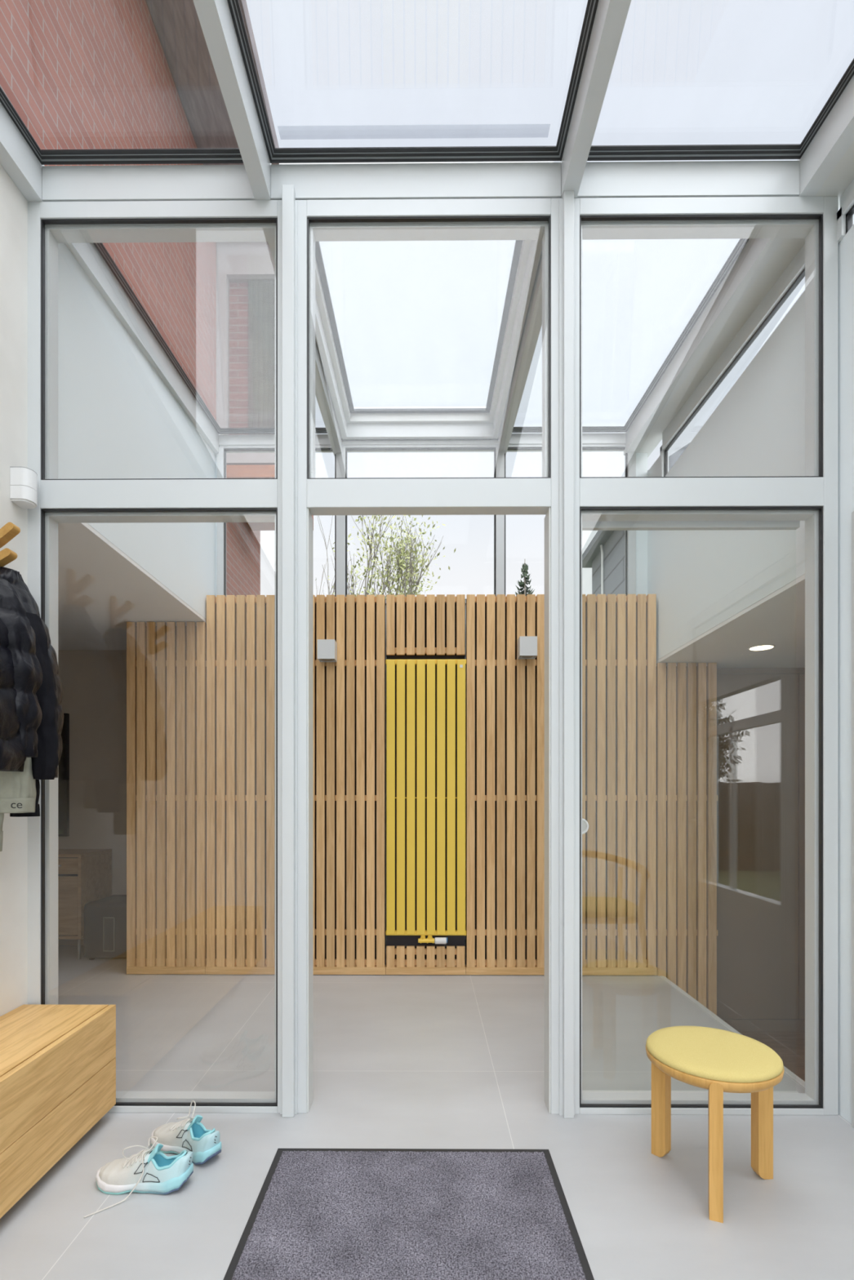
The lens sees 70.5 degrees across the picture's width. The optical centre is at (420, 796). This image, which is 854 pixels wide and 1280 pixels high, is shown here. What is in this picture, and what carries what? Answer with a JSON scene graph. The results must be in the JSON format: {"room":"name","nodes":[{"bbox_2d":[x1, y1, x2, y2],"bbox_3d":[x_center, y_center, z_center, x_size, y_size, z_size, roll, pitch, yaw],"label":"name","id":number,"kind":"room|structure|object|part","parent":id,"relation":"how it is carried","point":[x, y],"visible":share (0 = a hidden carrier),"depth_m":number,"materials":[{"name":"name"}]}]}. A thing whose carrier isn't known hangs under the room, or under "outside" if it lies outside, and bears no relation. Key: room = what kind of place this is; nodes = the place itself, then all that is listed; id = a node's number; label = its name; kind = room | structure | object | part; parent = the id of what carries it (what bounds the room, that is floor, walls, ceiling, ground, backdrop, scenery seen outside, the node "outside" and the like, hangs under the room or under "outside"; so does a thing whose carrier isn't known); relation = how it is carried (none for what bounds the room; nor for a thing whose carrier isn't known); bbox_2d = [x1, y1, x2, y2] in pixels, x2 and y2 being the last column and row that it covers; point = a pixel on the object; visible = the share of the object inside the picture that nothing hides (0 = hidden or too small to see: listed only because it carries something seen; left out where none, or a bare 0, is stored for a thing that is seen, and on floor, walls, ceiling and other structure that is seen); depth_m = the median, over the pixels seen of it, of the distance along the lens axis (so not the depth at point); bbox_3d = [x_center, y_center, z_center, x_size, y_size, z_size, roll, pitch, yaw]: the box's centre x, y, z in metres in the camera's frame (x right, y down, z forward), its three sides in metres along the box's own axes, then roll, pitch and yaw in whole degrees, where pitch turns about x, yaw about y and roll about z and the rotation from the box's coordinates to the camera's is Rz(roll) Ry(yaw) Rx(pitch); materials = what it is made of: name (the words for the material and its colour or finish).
{"room":"lobby","nodes":[
{"label":"lobby","id":0,"kind":"room"},
{"bbox_2d":[57,649,126,945],"bbox_3d":[-2.917,-0.010,4.736,2.100,2.480,0.130,0,0,0],"label":"wall","id":1,"kind":"structure","parent":0,"point":[94,682],"depth_m":4.67,"materials":[{"name":"beige paint"}]},
{"bbox_2d":[57,713,69,836],"bbox_3d":[-3.006,-0.166,4.653,0.586,0.944,0.033,0,0,0],"label":"wall picture","id":2,"kind":"object","parent":1,"relation":"attached to","point":[64,763],"visible":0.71,"depth_m":4.65,"materials":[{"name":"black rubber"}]},
{"bbox_2d":[57,715,64,834],"bbox_3d":[-3.006,-0.166,4.659,0.550,0.908,0.020,0,0,0],"label":"print","id":3,"kind":"object","parent":2,"relation":"attached to","point":[61,763],"depth_m":4.65},
{"bbox_2d":[0,164,215,1016],"bbox_3d":[-1.504,-0.608,1.310,0.186,3.676,5.800,0,0,0],"label":"wall","id":4,"kind":"structure","parent":0,"point":[117,419],"depth_m":2.53,"materials":[{"name":"white paint"}]},
{"bbox_2d":[0,522,20,566],"bbox_3d":[-1.382,-0.835,1.995,0.100,0.170,0.034,0,0,0],"label":"coat hook","id":5,"kind":"object","parent":4,"relation":"attached to","point":[8,531],"visible":0.98,"depth_m":1.99,"materials":[{"name":"brown wood"}]},
{"bbox_2d":[0,566,63,817],"bbox_3d":[-1.296,-0.346,1.999,0.260,0.822,0.259,0,0,0],"label":"jacket","id":6,"kind":"object","parent":5,"relation":"hanging from","point":[50,694],"visible":0.44,"depth_m":1.94,"materials":[{"name":"black fabric"}]},
{"bbox_2d":[9,466,37,508],"bbox_3d":[-1.397,-1.091,2.140,0.066,0.116,0.069,0,0,0],"label":"sensor","id":7,"kind":"object","parent":4,"relation":"attached to","point":[23,480],"visible":1,"depth_m":2.11,"materials":[{"name":"white plastic"}]},
{"bbox_2d":[0,0,853,201],"bbox_3d":[-0.018,-2.094,0.311,2.850,0.464,3.818,0,0,0],"label":"skylight frame","id":8,"kind":"structure","parent":4,"relation":"in","point":[831,134],"depth_m":2.18,"materials":[{"name":"white metal"}]},
{"bbox_2d":[27,184,837,1118],"bbox_3d":[0.035,-0.530,2.223,2.941,3.360,0.123,0,0,0],"label":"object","id":9,"kind":"structure","parent":4,"relation":"in","point":[568,499],"depth_m":2.19,"materials":[{"name":"white metal"}]},
{"bbox_3d":[-0.953,-2.135,2.229,0.866,0.059,0.065,0,0,0],"label":"head rail","id":10,"kind":"part","parent":9,"relation":"part of","materials":[{"name":"white metal"}]},
{"bbox_3d":[-0.953,1.139,2.229,0.866,0.022,0.065,0,0,0],"label":"rail","id":11,"kind":"part","parent":9,"relation":"part of","materials":[{"name":"white metal"}]},
{"bbox_3d":[-0.467,-0.507,2.226,0.106,3.315,0.065,0,0,0],"label":"post","id":12,"kind":"part","parent":9,"relation":"part of","materials":[{"name":"white metal"}]},
{"bbox_2d":[64,160,784,455],"bbox_3d":[0.002,-2.375,3.172,2.850,0.414,1.896,0,0,0],"label":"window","id":13,"kind":"structure","parent":9,"relation":"on","point":[345,424],"depth_m":3.30,"materials":[{"name":"white metal"}]},
{"bbox_3d":[-0.012,-2.466,3.176,0.976,0.231,1.704,0,0,0],"label":"skylight sash","id":14,"kind":"part","parent":13,"relation":"part of","materials":[{"name":"white"}]},
{"bbox_3d":[0.029,-2.135,2.222,0.885,0.059,0.065,0,0,0],"label":"head rail","id":15,"kind":"part","parent":9,"relation":"part of","materials":[{"name":"white metal"}]},
{"bbox_3d":[0.523,-0.507,2.219,0.104,3.315,0.065,0,0,0],"label":"post","id":16,"kind":"part","parent":9,"relation":"part of","materials":[{"name":"white metal"}]},
{"bbox_2d":[582,520,799,1093],"bbox_3d":[0.978,0.035,2.303,0.914,2.227,0.026,0,0,0],"label":"door","id":17,"kind":"structure","parent":9,"relation":"attached to","point":[617,525],"depth_m":2.29,"materials":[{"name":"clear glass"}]},
{"bbox_2d":[582,820,586,831],"bbox_3d":[0.607,0.114,2.301,0.046,0.046,0.005,0,0,0],"label":"door knob","id":18,"kind":"object","parent":17,"relation":"on","point":[584,822],"depth_m":2.30,"materials":[{"name":"silver metal"}]},
{"bbox_3d":[0.607,0.114,2.303,0.062,0.062,0.019,0,0,0],"label":"handle","id":19,"kind":"part","parent":17,"relation":"part of","materials":[{"name":"white plastic"}]},
{"bbox_3d":[0.978,-1.049,2.303,0.914,0.060,0.026,0,0,0],"label":"rail","id":20,"kind":"part","parent":17,"relation":"part of","materials":[{"name":"white metal"}]},
{"bbox_3d":[1.015,-2.135,2.216,0.879,0.059,0.065,0,0,0],"label":"head rail","id":21,"kind":"part","parent":9,"relation":"part of","materials":[{"name":"white metal"}]},
{"bbox_3d":[1.015,1.139,2.216,0.879,0.022,0.065,0,0,0],"label":"rail","id":22,"kind":"part","parent":9,"relation":"part of","materials":[{"name":"white metal"}]},
{"bbox_2d":[57,523,206,649],"bbox_3d":[-2.686,-1.180,3.479,2.579,0.100,2.400,0,0,0],"label":"ceiling","id":23,"kind":"structure","parent":0,"point":[101,589],"depth_m":3.43,"materials":[{"name":"grey paint"}]},
{"bbox_2d":[0,945,853,1279],"bbox_3d":[-1.278,1.190,1.709,5.620,0.080,6.600,0,0,0],"label":"floor","id":24,"kind":"structure","parent":0,"point":[401,1061],"depth_m":2.09,"materials":[{"name":"grey tile"}]},
{"bbox_2d":[0,1004,115,1218],"bbox_3d":[-1.269,0.949,1.241,0.334,0.401,1.865,0,0,0],"label":"storage bench","id":25,"kind":"object","parent":24,"relation":"on","point":[58,1062],"visible":1,"depth_m":1.85,"materials":[{"name":"brown wood"}]},
{"bbox_2d":[57,848,111,959],"bbox_3d":[-2.974,0.777,4.445,1.190,0.744,0.432,0,0,0],"label":"sideboard","id":26,"kind":"object","parent":24,"relation":"on","point":[84,875],"visible":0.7,"depth_m":4.24,"materials":[{"name":"brown wood"}]},
{"bbox_3d":[-2.688,0.489,4.252,0.564,0.111,0.018,0,0,0],"label":"drawer","id":27,"kind":"part","parent":26,"relation":"part of","materials":[{"name":"brown wood"}]},
{"bbox_3d":[-2.688,0.768,4.252,0.564,0.412,0.018,0,0,0],"label":"door","id":28,"kind":"part","parent":26,"relation":"part of","materials":[{"name":"brown wood"}]},
{"bbox_3d":[-2.410,1.076,4.267,0.019,0.146,0.020,0,0,0],"label":"leg","id":29,"kind":"part","parent":26,"relation":"part of","materials":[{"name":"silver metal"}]},
{"bbox_3d":[-2.390,0.704,4.447,0.022,0.550,0.420,0,0,0],"label":"panel","id":30,"kind":"part","parent":26,"relation":"part of","materials":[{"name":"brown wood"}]},
{"bbox_2d":[84,894,126,959],"bbox_3d":[-2.147,0.947,4.411,0.435,0.404,0.408,0,0,0],"label":"case","id":31,"kind":"object","parent":24,"relation":"on","point":[104,918],"visible":0.57,"depth_m":4.22,"materials":[{"name":"grey"}]},
{"bbox_2d":[84,1136,193,1217],"bbox_3d":[-0.828,1.081,1.792,0.283,0.136,0.192,0,0,-24],"label":"shoe","id":32,"kind":"object","parent":24,"relation":"on","point":[149,1171],"visible":1,"depth_m":1.75,"materials":[{"name":"fabric"}]},
{"bbox_2d":[126,622,206,974],"bbox_3d":[-1.643,0.010,3.929,0.509,2.272,0.070,0,0,0],"label":"panel","id":33,"kind":"object","parent":24,"relation":"on","point":[166,665],"visible":0.97,"depth_m":3.90,"materials":[{"name":"brown wood"}]},
{"bbox_3d":[-1.642,1.122,3.925,0.508,0.048,0.062,0,0,0],"label":"board","id":34,"kind":"part","parent":33,"relation":"part of","materials":[{"name":"brown wood"}]},
{"bbox_2d":[151,1100,222,1164],"bbox_3d":[-0.760,1.081,1.965,0.289,0.136,0.109,0,0,30],"label":"shoe","id":35,"kind":"object","parent":24,"relation":"on","point":[189,1135],"visible":0.94,"depth_m":1.93,"materials":[{"name":"fabric"}]},
{"bbox_2d":[205,594,386,974],"bbox_3d":[-0.807,-0.076,3.923,1.160,2.444,0.070,0,0,0],"label":"panel","id":36,"kind":"object","parent":24,"relation":"on","point":[349,692],"visible":0.8,"depth_m":3.89,"materials":[{"name":"brown wood"}]},
{"bbox_3d":[-0.807,1.122,3.919,1.159,0.048,0.062,0,0,0],"label":"board","id":37,"kind":"part","parent":36,"relation":"part of","materials":[{"name":"brown wood"}]},
{"bbox_2d":[317,639,337,662],"bbox_3d":[-0.594,-0.924,3.839,0.110,0.121,0.097,0,0,0],"label":"wall lamp","id":38,"kind":"object","parent":36,"relation":"attached to","point":[326,648],"visible":1,"depth_m":3.79,"materials":[{"name":"grey metal"}]},
{"bbox_2d":[222,1148,594,1279],"bbox_3d":[-0.029,1.145,1.294,0.881,0.010,1.347,0,0,0],"label":"door mat","id":39,"kind":"object","parent":24,"relation":"on","point":[317,1214],"visible":1,"depth_m":1.63,"materials":[{"name":"grey carpet"}]},
{"bbox_2d":[385,945,465,974],"bbox_3d":[0.032,1.056,3.917,0.517,0.181,0.070,0,0,0],"label":"panel","id":40,"kind":"object","parent":24,"relation":"on","point":[400,959],"visible":1,"depth_m":3.89,"materials":[{"name":"brown wood"}]},
{"bbox_2d":[386,655,464,946],"bbox_3d":[0.032,0.030,3.958,0.512,1.900,0.035,0,0,0],"label":"board","id":41,"kind":"object","parent":40,"relation":"attached to","point":[452,940],"visible":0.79,"depth_m":3.94,"materials":[{"name":"grey metal"}]},
{"bbox_2d":[385,659,466,944],"bbox_3d":[0.034,0.032,3.895,0.519,1.827,0.081,0,0,0],"label":"radiator","id":42,"kind":"object","parent":41,"relation":"attached to","point":[420,664],"visible":1,"depth_m":3.87,"materials":[{"name":"yellow metal"}]},
{"bbox_2d":[386,594,465,657],"bbox_3d":[0.032,-1.105,3.919,0.517,0.386,0.066,0,0,0],"label":"panel","id":43,"kind":"object","parent":41,"relation":"attached to","point":[420,624],"visible":1,"depth_m":3.89,"materials":[{"name":"brown wood"}]},
{"bbox_3d":[0.032,1.122,3.913,0.514,0.048,0.062,0,0,0],"label":"board","id":44,"kind":"part","parent":40,"relation":"part of","materials":[{"name":"brown wood"}]},
{"bbox_2d":[465,594,657,975],"bbox_3d":[0.902,-0.076,3.911,1.224,2.444,0.070,0,0,0],"label":"panel","id":45,"kind":"object","parent":24,"relation":"on","point":[505,692],"visible":0.82,"depth_m":3.88,"materials":[{"name":"brown wood"}]},
{"bbox_2d":[517,635,537,658],"bbox_3d":[0.675,-0.942,3.830,0.109,0.121,0.097,0,0,0],"label":"wall lamp","id":46,"kind":"object","parent":45,"relation":"attached to","point":[526,645],"visible":1,"depth_m":3.78,"materials":[{"name":"grey metal"}]},
{"bbox_3d":[0.902,1.122,3.907,1.224,0.048,0.062,0,0,0],"label":"board","id":47,"kind":"part","parent":45,"relation":"part of","materials":[{"name":"brown wood"}]},
{"bbox_2d":[645,1026,783,1222],"bbox_3d":[0.872,0.949,1.809,0.374,0.402,0.372,0,0,0],"label":"stool","id":48,"kind":"object","parent":24,"relation":"on","point":[718,1061],"visible":1,"depth_m":1.77,"materials":[{"name":"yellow wood"}]},
{"bbox_3d":[0.771,0.962,1.939,0.034,0.376,0.048,0,0,-38],"label":"leg","id":49,"kind":"part","parent":48,"relation":"part of","materials":[{"name":"brown wood"}]},
{"bbox_2d":[645,1026,783,1083],"bbox_3d":[0.871,0.760,1.809,0.368,0.025,0.368,0,0,0],"label":"seat cushion","id":50,"kind":"object","parent":48,"relation":"on","point":[695,1054],"depth_m":1.75,"materials":[{"name":"yellow fabric"}]},
{"bbox_3d":[0.871,0.792,1.809,0.372,0.040,0.372,0,0,0],"label":"seat","id":51,"kind":"part","parent":48,"relation":"part of","materials":[{"name":"brown wood"}]},
{"bbox_3d":[0.808,0.962,1.657,0.034,0.376,0.048,0,0,22],"label":"leg","id":52,"kind":"part","parent":48,"relation":"part of","materials":[{"name":"brown wood"}]},
{"bbox_3d":[1.033,0.962,1.831,0.048,0.376,0.034,0,0,-8],"label":"leg","id":53,"kind":"part","parent":48,"relation":"part of","materials":[{"name":"brown wood"}]},
{"bbox_2d":[215,453,647,964],"bbox_3d":[-0.111,-0.349,4.170,3.520,3.998,0.162,0,0,0],"label":"wall","id":54,"kind":"structure","parent":0,"point":[641,458],"depth_m":4.08,"materials":[{"name":"white paint"}]},
{"bbox_2d":[217,444,635,604],"bbox_3d":[0.035,-1.870,4.105,2.823,1.140,0.070,0,0,0],"label":"window","id":55,"kind":"structure","parent":54,"relation":"in","point":[340,459],"depth_m":4.08,"materials":[{"name":"white metal"}]},
{"bbox_2d":[656,573,804,667],"bbox_3d":[2.773,-0.910,3.211,2.499,0.100,1.940,0,0,0],"label":"ceiling","id":56,"kind":"structure","parent":0,"point":[777,619],"depth_m":3.28,"materials":[{"name":"grey paint"}]},
{"bbox_2d":[747,644,775,650],"bbox_3d":[1.964,-0.857,3.486,0.140,0.006,0.140,0,0,0],"label":"recessed light","id":57,"kind":"object","parent":56,"relation":"in","point":[765,646],"visible":1,"depth_m":3.48,"materials":[{"name":"white plastic"}]},
{"bbox_2d":[749,645,773,650],"bbox_3d":[1.964,-0.855,3.486,0.120,0.001,0.120,0,0,0],"label":"diffuser","id":58,"kind":"object","parent":57,"relation":"attached to","point":[754,647],"depth_m":3.47,"materials":[{"name":"white plastic"}]},
{"bbox_2d":[647,223,853,1124],"bbox_3d":[1.586,-0.385,1.289,0.160,3.230,5.800,0,0,0],"label":"wall","id":59,"kind":"structure","parent":0,"point":[700,580],"depth_m":2.60,"materials":[{"name":"white paint"}]},
{"bbox_2d":[647,244,804,476],"bbox_3d":[1.528,-2.148,3.214,0.042,0.296,1.950,0,0,0],"label":"window","id":60,"kind":"structure","parent":59,"relation":"in","point":[793,275],"depth_m":2.95,"materials":[{"name":"white metal"}]},
{"bbox_2d":[659,976,804,1088],"bbox_3d":[1.534,1.218,3.052,0.030,0.144,1.606,0,0,0],"label":"trim","id":61,"kind":"structure","parent":59,"relation":"attached to","point":[723,1023],"depth_m":3.14,"materials":[{"name":"grey metal"}]},
{"bbox_2d":[634,141,853,457],"bbox_3d":[1.475,-2.149,1.290,0.122,0.574,5.800,0,0,0],"label":"ceiling strip","id":62,"kind":"object","parent":59,"relation":"attached to","point":[842,174],"visible":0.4,"depth_m":2.73,"materials":[{"name":"white metal"}]},
{"bbox_2d":[836,178,853,244],"bbox_3d":[1.512,-2.031,0.797,0.042,0.268,2.895,0,0,0],"label":"window","id":63,"kind":"structure","parent":59,"relation":"in","point":[845,214],"depth_m":2.15,"materials":[{"name":"white"}]},
{"bbox_2d":[851,511,853,1128],"bbox_3d":[1.526,0.080,1.548,0.164,2.140,1.118,0,0,0],"label":"door","id":64,"kind":"structure","parent":59,"relation":"in","point":[852,513],"depth_m":2.10,"materials":[{"name":"white metal"}]},
{"bbox_2d":[738,1031,804,1081],"bbox_3d":[2.885,1.600,3.580,2.680,0.060,2.800,0,0,0],"label":"floor","id":65,"kind":"structure","parent":0,"point":[789,1046],"depth_m":3.81,"materials":[{"name":"grey tile"}]},
{"bbox_2d":[656,662,717,1015],"bbox_3d":[1.717,0.356,3.907,0.404,2.427,0.066,0,0,0],"label":"panel","id":66,"kind":"object","parent":65,"relation":"on","point":[686,797],"visible":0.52,"depth_m":3.88,"materials":[{"name":"brown wood"}]},
{"bbox_2d":[716,667,804,1031],"bbox_3d":[2.971,0.356,4.059,2.075,2.428,0.071,0,0,0],"label":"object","id":67,"kind":"object","parent":65,"relation":"on","point":[761,711],"visible":0.54,"depth_m":4.03,"materials":[{"name":"clear glass"}]},
{"bbox_3d":[2.811,0.335,4.033,0.581,2.299,0.018,0,0,0],"label":"door","id":68,"kind":"part","parent":67,"relation":"part of","materials":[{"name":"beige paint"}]},
{"label":"outside","id":69,"kind":"structure","parent":0,"visible":0},
{"bbox_3d":[0.105,1.710,15.000,80.000,0.120,90.000,0,0,0],"label":"ground","id":70,"kind":"structure","parent":69,"visible":0},
{"bbox_2d":[0,0,313,596],"bbox_3d":[-4.263,-2.900,3.105,6.030,9.100,8.950,0,0,0],"label":"brick house","id":71,"kind":"structure","parent":70,"relation":"on","point":[78,74],"depth_m":4.77,"materials":[{"name":"red brick"}]},
{"bbox_2d":[248,280,275,434],"bbox_3d":[-1.523,-4.265,6.041,0.406,1.830,0.028,0,0,0],"label":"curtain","id":72,"kind":"object","parent":71,"relation":"hanging from","point":[261,293],"depth_m":6.03,"materials":[{"name":"white fabric"}]},
{"bbox_2d":[315,515,362,596],"bbox_3d":[-3.562,-2.993,16.989,4.368,9.302,2.285,0,0,0],"label":"tree","id":73,"kind":"object","parent":70,"relation":"on","point":[329,593],"visible":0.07,"depth_m":16.67,"materials":[{"name":"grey plant"}]},
{"bbox_2d":[315,515,455,599],"bbox_3d":[-0.667,-2.531,13.312,2.812,8.380,3.234,0,0,0],"label":"tree","id":74,"kind":"object","parent":70,"relation":"on","point":[400,562],"visible":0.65,"depth_m":12.73,"materials":[{"name":"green plant"}]},
{"bbox_2d":[515,559,534,595],"bbox_3d":[3.251,-3.100,20.090,3.373,9.500,3.475,0,0,0],"label":"conifer","id":75,"kind":"object","parent":70,"relation":"on","point":[525,566],"visible":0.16,"depth_m":19.95,"materials":[{"name":"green plant"}]},
{"bbox_2d":[582,443,689,595],"bbox_3d":[5.339,-2.000,8.488,5.640,7.300,2.450,0,0,0],"label":"house","id":76,"kind":"structure","parent":70,"relation":"on","point":[605,553],"depth_m":8.59,"materials":[{"name":"grey stone"}]},
{"bbox_3d":[-1.384,-0.835,1.660,0.100,0.170,0.034,0,0,0],"label":"coat hook","id":77,"kind":"object","parent":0,"visible":0},
{"bbox_2d":[0,577,43,772],"bbox_3d":[-1.290,-0.420,1.731,0.281,0.692,0.321,0,0,0],"label":"jacket","id":78,"kind":"object","parent":77,"relation":"hanging from","point":[21,676],"visible":1,"depth_m":1.77,"materials":[{"name":"black fabric"}]},
{"bbox_2d":[0,757,36,851],"bbox_3d":[-1.313,-0.143,1.853,0.220,0.617,0.220,0,0,-18],"label":"bag","id":79,"kind":"object","parent":78,"relation":"hanging from","point":[18,793],"visible":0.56,"depth_m":1.83,"materials":[{"name":"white fabric"}]}
]}

